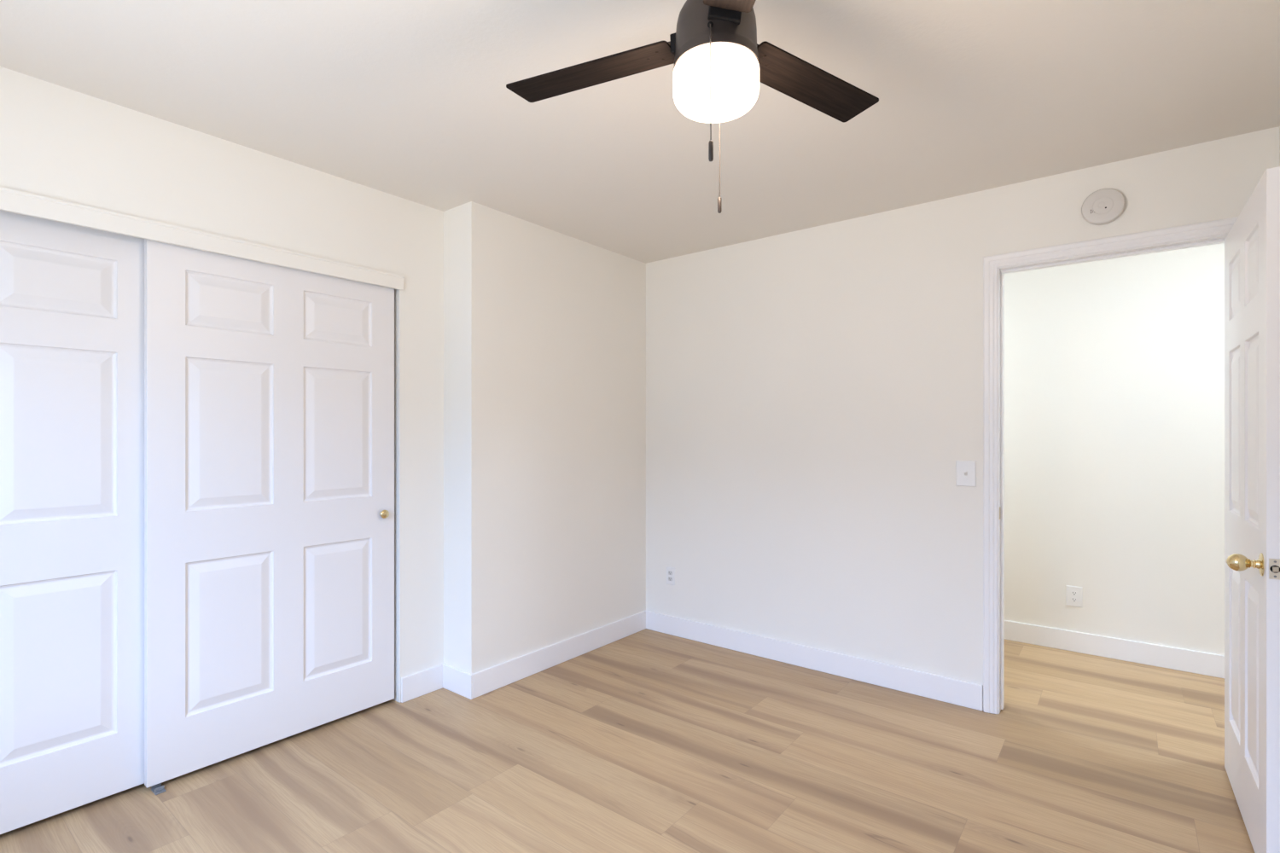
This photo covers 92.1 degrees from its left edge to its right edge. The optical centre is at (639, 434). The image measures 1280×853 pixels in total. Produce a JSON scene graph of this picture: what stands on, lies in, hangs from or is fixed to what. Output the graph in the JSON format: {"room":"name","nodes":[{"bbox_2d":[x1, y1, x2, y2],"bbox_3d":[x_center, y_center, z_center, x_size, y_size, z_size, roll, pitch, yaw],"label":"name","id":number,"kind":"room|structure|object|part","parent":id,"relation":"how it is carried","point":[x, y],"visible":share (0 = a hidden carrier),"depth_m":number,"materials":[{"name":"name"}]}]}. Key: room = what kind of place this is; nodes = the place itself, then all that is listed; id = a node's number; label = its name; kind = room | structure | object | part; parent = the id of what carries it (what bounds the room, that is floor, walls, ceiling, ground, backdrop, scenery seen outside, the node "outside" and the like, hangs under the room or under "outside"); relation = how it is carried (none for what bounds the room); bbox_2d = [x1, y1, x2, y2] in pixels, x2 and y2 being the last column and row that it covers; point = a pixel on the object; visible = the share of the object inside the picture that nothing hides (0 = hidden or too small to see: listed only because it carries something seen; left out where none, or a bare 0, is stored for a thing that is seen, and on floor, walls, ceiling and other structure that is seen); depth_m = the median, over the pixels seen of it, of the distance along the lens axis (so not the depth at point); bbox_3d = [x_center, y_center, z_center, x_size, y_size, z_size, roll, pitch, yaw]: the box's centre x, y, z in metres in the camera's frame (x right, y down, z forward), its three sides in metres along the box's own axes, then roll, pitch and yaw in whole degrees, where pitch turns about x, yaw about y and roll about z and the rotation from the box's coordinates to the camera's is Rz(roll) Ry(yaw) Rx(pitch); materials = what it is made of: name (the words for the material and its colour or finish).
{"room":"empty bedroom","nodes":[
{"label":"empty bedroom","id":0,"kind":"room"},
{"bbox_2d":[0,66,443,702],"bbox_3d":[-1.823,0.074,2.220,0.110,2.440,2.500,0,0,38],"label":"wall","id":1,"kind":"structure","parent":0,"point":[57,142],"depth_m":2.56,"materials":[{"name":"paint"}]},
{"bbox_2d":[0,209,144,834],"bbox_3d":[-2.095,0.269,1.913,0.034,2.009,0.957,0,0,38],"label":"door","id":2,"kind":"structure","parent":1,"relation":"in","point":[72,297],"depth_m":2.09,"materials":[{"name":"white paint"}]},
{"bbox_2d":[0,186,404,290],"bbox_3d":[-1.849,-0.732,2.163,0.120,0.068,2.157,0,0,38],"label":"trim","id":3,"kind":"structure","parent":1,"relation":"attached to","point":[11,200],"depth_m":2.27,"materials":[{"name":"paint"}]},
{"bbox_2d":[144,238,394,788],"bbox_3d":[-1.482,0.269,2.599,0.061,2.009,0.957,0,0,38],"label":"door","id":4,"kind":"structure","parent":1,"relation":"in","point":[269,389],"depth_m":2.51,"materials":[{"name":"white paint"}]},
{"bbox_3d":[-1.210,0.376,2.918,0.027,0.041,0.041,0,0,38],"label":"knob","id":5,"kind":"part","parent":4,"relation":"part of","materials":[{"name":"gold metal"}]},
{"bbox_2d":[392,290,400,703],"bbox_3d":[-1.197,0.298,3.008,0.101,1.992,0.005,0,0,38],"label":"trim","id":6,"kind":"structure","parent":1,"relation":"attached to","point":[397,293],"depth_m":2.99,"materials":[{"name":"paint"}]},
{"bbox_2d":[443,201,645,674],"bbox_3d":[-0.528,0.074,3.683,0.340,2.440,1.400,0,0,38],"label":"wall","id":7,"kind":"structure","parent":0,"point":[544,328],"depth_m":3.36,"materials":[{"name":"paint"}]},
{"bbox_2d":[401,610,645,703],"bbox_3d":[-0.558,1.234,3.544,0.244,0.120,1.627,0,0,38],"label":"baseboard","id":8,"kind":"structure","parent":7,"relation":"attached to","point":[469,686],"depth_m":3.22,"materials":[{"name":"white paint"}]},
{"bbox_2d":[0,628,1254,852],"bbox_3d":[0.787,1.319,1.893,5.900,0.050,5.350,0,0,38],"label":"floor","id":9,"kind":"structure","parent":0,"point":[646,741],"depth_m":2.35,"materials":[{"name":"brown wood"}]},
{"bbox_2d":[151,783,166,795],"bbox_3d":[-1.749,1.286,2.241,0.056,0.017,0.032,0,0,38],"label":"guide","id":10,"kind":"object","parent":9,"relation":"on","point":[157,789],"visible":1,"depth_m":2.24,"materials":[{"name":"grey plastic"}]},
{"bbox_2d":[0,0,1279,263],"bbox_3d":[0.787,-1.186,1.893,5.900,0.080,5.350,0,0,38],"label":"ceiling","id":11,"kind":"structure","parent":0,"point":[410,100],"depth_m":2.07,"materials":[{"name":"white paint"}]},
{"bbox_2d":[506,0,878,213],"bbox_3d":[0.157,-0.852,1.349,1.022,0.588,0.933,0,0,0],"label":"ceiling fan","id":12,"kind":"object","parent":11,"relation":"hanging from","point":[720,65],"visible":1,"depth_m":1.46,"materials":[{"name":"brown wood"}]},
{"bbox_3d":[-0.125,-0.928,1.587,0.456,0.006,0.120,0,7,25],"label":"blade","id":13,"kind":"part","parent":12,"relation":"part of","materials":[{"name":"brown wood"}]},
{"bbox_2d":[707,21,713,28],"bbox_3d":[0.154,-0.899,1.351,0.012,0.012,0.006,0,0,0],"label":"screw","id":14,"kind":"object","parent":12,"relation":"attached to","point":[710,24],"depth_m":1.35,"materials":[{"name":"metal"}]},
{"bbox_3d":[0.154,-0.767,1.343,0.003,0.262,0.010,0,0,0],"label":"pull chain","id":15,"kind":"part","parent":12,"relation":"part of","materials":[{"name":"grey metal"}]},
{"bbox_3d":[0.178,-0.812,1.447,0.201,0.092,0.201,0,0,0],"label":"light globe","id":16,"kind":"part","parent":12,"relation":"part of","materials":[{"name":"white glass"}]},
{"bbox_3d":[0.200,-0.746,1.548,0.003,0.304,0.007,0,0,0],"label":"pull chain","id":17,"kind":"part","parent":12,"relation":"part of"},
{"bbox_3d":[0.209,-0.928,1.114,0.120,0.006,0.456,7,-1,-5],"label":"blade","id":18,"kind":"part","parent":12,"relation":"part of","materials":[{"name":"brown wood"}]},
{"bbox_3d":[0.451,-0.928,1.639,0.456,0.006,0.120,0,-7,-35],"label":"blade","id":19,"kind":"part","parent":12,"relation":"part of","materials":[{"name":"brown wood"}]},
{"bbox_2d":[645,126,1279,685],"bbox_3d":[1.834,0.074,2.788,5.160,2.440,0.110,0,0,38],"label":"wall","id":20,"kind":"structure","parent":0,"point":[814,395],"depth_m":3.28,"materials":[{"name":"paint"}]},
{"bbox_2d":[666,566,674,585],"bbox_3d":[0.197,0.916,3.998,0.070,0.115,0.008,0,0,38],"label":"electrical outlet","id":21,"kind":"object","parent":20,"relation":"attached to","point":[670,571],"visible":1,"depth_m":4.00,"materials":[{"name":"white plastic"}]},
{"bbox_2d":[645,610,983,710],"bbox_3d":[0.819,1.234,3.506,1.997,0.120,0.014,0,0,38],"label":"baseboard","id":22,"kind":"structure","parent":20,"relation":"attached to","point":[961,693],"depth_m":3.34,"materials":[{"name":"white paint"}]},
{"bbox_2d":[955,459,976,487],"bbox_3d":[1.546,0.185,2.929,0.086,0.124,0.023,0,0,38],"label":"light switch","id":23,"kind":"object","parent":20,"relation":"attached to","point":[965,470],"visible":1,"depth_m":2.93,"materials":[{"name":"white plastic"}]},
{"bbox_2d":[1081,188,1125,225],"bbox_3d":[1.952,-0.962,2.602,0.149,0.149,0.035,0,0,38],"label":"smoke detector","id":24,"kind":"object","parent":20,"relation":"attached to","point":[1104,206],"visible":1,"depth_m":2.59,"materials":[{"name":"grey plastic"}]},
{"bbox_2d":[983,216,1238,714],"bbox_3d":[2.009,0.232,2.650,0.925,2.124,0.149,0,0,38],"label":"trim","id":25,"kind":"structure","parent":20,"relation":"attached to","point":[995,267],"depth_m":2.86,"materials":[{"name":"white paint"}]},
{"bbox_2d":[1004,243,1224,655],"bbox_3d":[2.465,0.074,3.138,4.600,2.440,1.220,0,0,38],"label":"wall","id":26,"kind":"structure","parent":0,"point":[1114,368],"depth_m":3.56,"materials":[{"name":"paint"}]},
{"bbox_2d":[1065,585,1082,607],"bbox_3d":[2.592,0.966,3.682,0.080,0.120,0.008,0,0,38],"label":"electrical outlet","id":27,"kind":"object","parent":26,"relation":"attached to","point":[1073,594],"visible":1,"depth_m":3.68,"materials":[{"name":"white plastic"}]},
{"bbox_2d":[1070,597,1077,602],"bbox_3d":[2.590,0.986,3.680,0.034,0.025,0.002,0,0,38],"label":"receptacle","id":28,"kind":"object","parent":27,"relation":"attached to","point":[1073,599],"depth_m":3.68,"materials":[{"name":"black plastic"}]},
{"bbox_2d":[1070,591,1077,595],"bbox_3d":[2.590,0.947,3.680,0.034,0.025,0.002,0,0,38],"label":"receptacle","id":29,"kind":"object","parent":27,"relation":"attached to","point":[1073,593],"depth_m":3.68,"materials":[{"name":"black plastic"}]},
{"bbox_2d":[1004,620,1224,678],"bbox_3d":[2.775,1.234,3.533,4.400,0.120,0.014,0,0,38],"label":"baseboard","id":30,"kind":"structure","parent":26,"relation":"attached to","point":[1197,662],"depth_m":3.54,"materials":[{"name":"white paint"}]},
{"bbox_2d":[1279,125,1279,166],"bbox_3d":[1.214,0.074,0.725,0.110,2.440,3.900,0,0,38],"label":"wall","id":31,"kind":"structure","parent":0,"point":[1279,125],"depth_m":2.29,"materials":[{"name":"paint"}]},
{"bbox_2d":[1224,166,1279,852],"bbox_3d":[2.026,0.264,2.049,0.190,2.036,0.803,0,0,37],"label":"door","id":32,"kind":"structure","parent":31,"relation":"in","point":[1252,245],"depth_m":1.88,"materials":[{"name":"white paint"}]},
{"bbox_3d":[1.773,0.379,1.829,0.051,0.051,0.051,0,0,37],"label":"knob","id":33,"kind":"part","parent":32,"relation":"part of","materials":[{"name":"gold metal"}]},
{"bbox_3d":[1.799,0.379,1.809,0.018,0.027,0.027,0,0,37],"label":"stem","id":34,"kind":"part","parent":32,"relation":"part of","materials":[{"name":"gold metal"}]},
{"bbox_3d":[1.790,0.379,1.738,0.025,0.057,0.002,0,0,37],"label":"latch plate","id":35,"kind":"part","parent":32,"relation":"part of","materials":[{"name":"silver metal"}]}
]}

